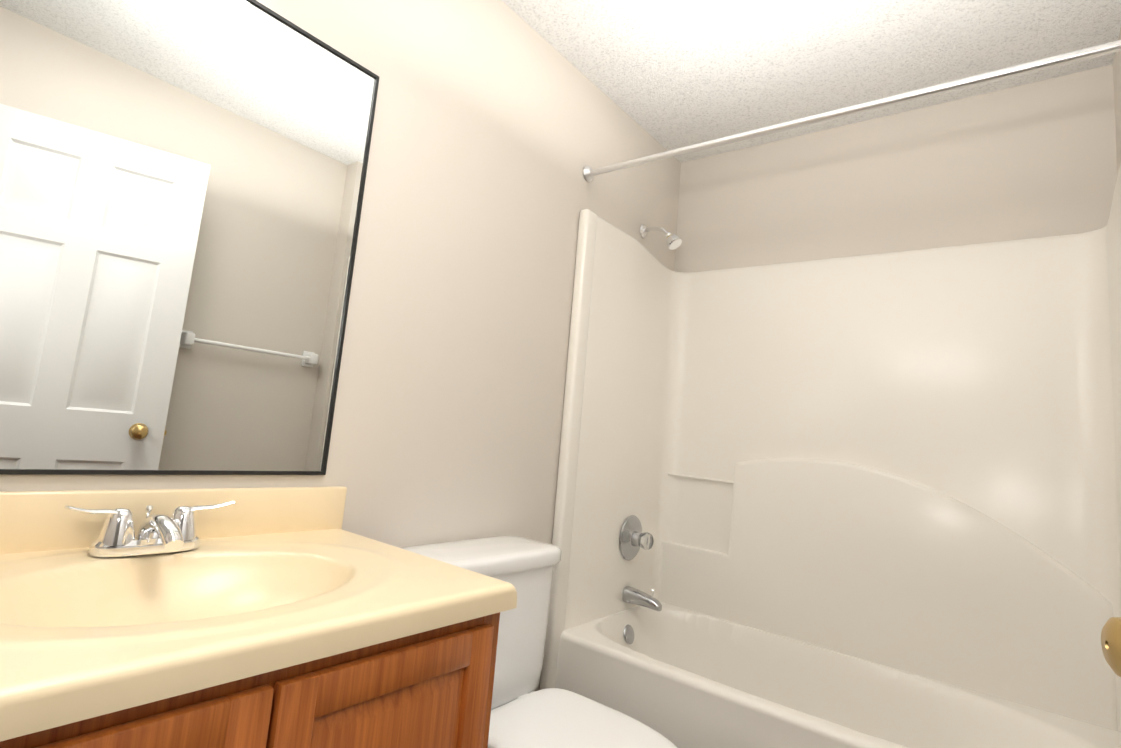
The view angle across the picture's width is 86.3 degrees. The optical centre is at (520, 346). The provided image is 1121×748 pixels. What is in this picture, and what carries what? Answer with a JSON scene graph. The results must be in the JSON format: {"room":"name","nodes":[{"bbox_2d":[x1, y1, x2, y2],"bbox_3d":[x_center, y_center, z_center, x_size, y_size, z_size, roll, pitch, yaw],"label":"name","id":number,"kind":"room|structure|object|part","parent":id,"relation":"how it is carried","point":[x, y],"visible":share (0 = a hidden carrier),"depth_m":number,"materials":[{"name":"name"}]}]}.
{"room":"bathroom","nodes":[
{"label":"bathroom","id":0,"kind":"room"},
{"bbox_2d":[0,0,680,690],"bbox_3d":[-0.405,0.033,1.582,0.100,2.450,3.480,-1,-10,40],"label":"wall","id":1,"kind":"structure","parent":0,"point":[498,126],"depth_m":1.78,"materials":[{"name":"beige paint"}]},
{"bbox_2d":[0,0,379,474],"bbox_3d":[-0.683,-0.267,1.173,0.009,1.021,0.832,-1,-10,40],"label":"mirror","id":2,"kind":"object","parent":1,"relation":"attached to","point":[182,184],"visible":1,"depth_m":1.17,"materials":[{"name":"clear glass"}]},
{"bbox_2d":[583,40,1120,181],"bbox_3d":[0.840,-0.679,1.818,1.516,0.062,0.062,-1,-10,40],"label":"shower rod","id":3,"kind":"object","parent":1,"relation":"attached to","point":[589,173],"visible":1,"depth_m":1.66,"materials":[{"name":"white metal"}]},
{"bbox_2d":[502,0,1120,162],"bbox_3d":[0.544,-1.321,0.474,3.020,0.100,4.380,-1,-10,40],"label":"ceiling","id":4,"kind":"structure","parent":0,"point":[667,75],"depth_m":2.05,"materials":[{"name":"white paint"}]},
{"bbox_2d":[674,65,1117,272],"bbox_3d":[1.331,0.296,2.300,1.820,2.450,0.100,-1,-10,40],"label":"wall","id":5,"kind":"structure","parent":0,"point":[1038,159],"depth_m":2.28,"materials":[{"name":"beige paint"}]},
{"bbox_2d":[1113,28,1120,173],"bbox_3d":[1.612,0.208,1.456,0.100,2.450,0.840,-1,-10,40],"label":"wall","id":6,"kind":"structure","parent":0,"point":[1117,77],"depth_m":1.88,"materials":[{"name":"beige paint"}]},
{"bbox_3d":[0.305,1.195,0.131,3.020,0.100,4.380,-1,-10,40],"label":"floor","id":7,"kind":"structure","parent":0,"visible":0},
{"bbox_2d":[0,486,516,747],"bbox_3d":[-0.540,0.709,0.879,0.575,0.902,0.890,-1,-10,40],"label":"bathroom vanity","id":8,"kind":"object","parent":7,"relation":"on","point":[275,617],"visible":1,"depth_m":0.91,"materials":[{"name":"beige stone"}]},
{"bbox_2d":[402,536,676,747],"bbox_3d":[0.055,0.919,1.439,0.737,0.750,0.520,-1,-10,40],"label":"toilet","id":9,"kind":"object","parent":7,"relation":"on","point":[524,714],"visible":0.54,"depth_m":1.55,"materials":[{"name":"white ceramic"}]},
{"bbox_3d":[0.146,0.915,1.363,0.498,0.053,0.376,-1,-10,40],"label":"seat","id":10,"kind":"part","parent":9,"relation":"part of","materials":[{"name":"white plastic"}]},
{"bbox_2d":[540,164,1120,747],"bbox_3d":[0.977,0.432,1.955,1.517,2.022,0.821,-1,-10,40],"label":"bathtub","id":11,"kind":"object","parent":7,"relation":"on","point":[872,500],"visible":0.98,"depth_m":2.12,"materials":[{"name":"white plastic"}]},
{"bbox_3d":[0.177,-0.027,-0.386,0.111,2.147,0.902,-1,-10,40],"label":"door frame","id":12,"kind":"structure","parent":0,"visible":0},
{"bbox_2d":[1101,617,1120,676],"bbox_3d":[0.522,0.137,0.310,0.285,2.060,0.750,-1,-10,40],"label":"door knob","id":13,"kind":"object","parent":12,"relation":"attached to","point":[1111,639],"depth_m":0.57,"materials":[{"name":"gold metal"}]}
]}

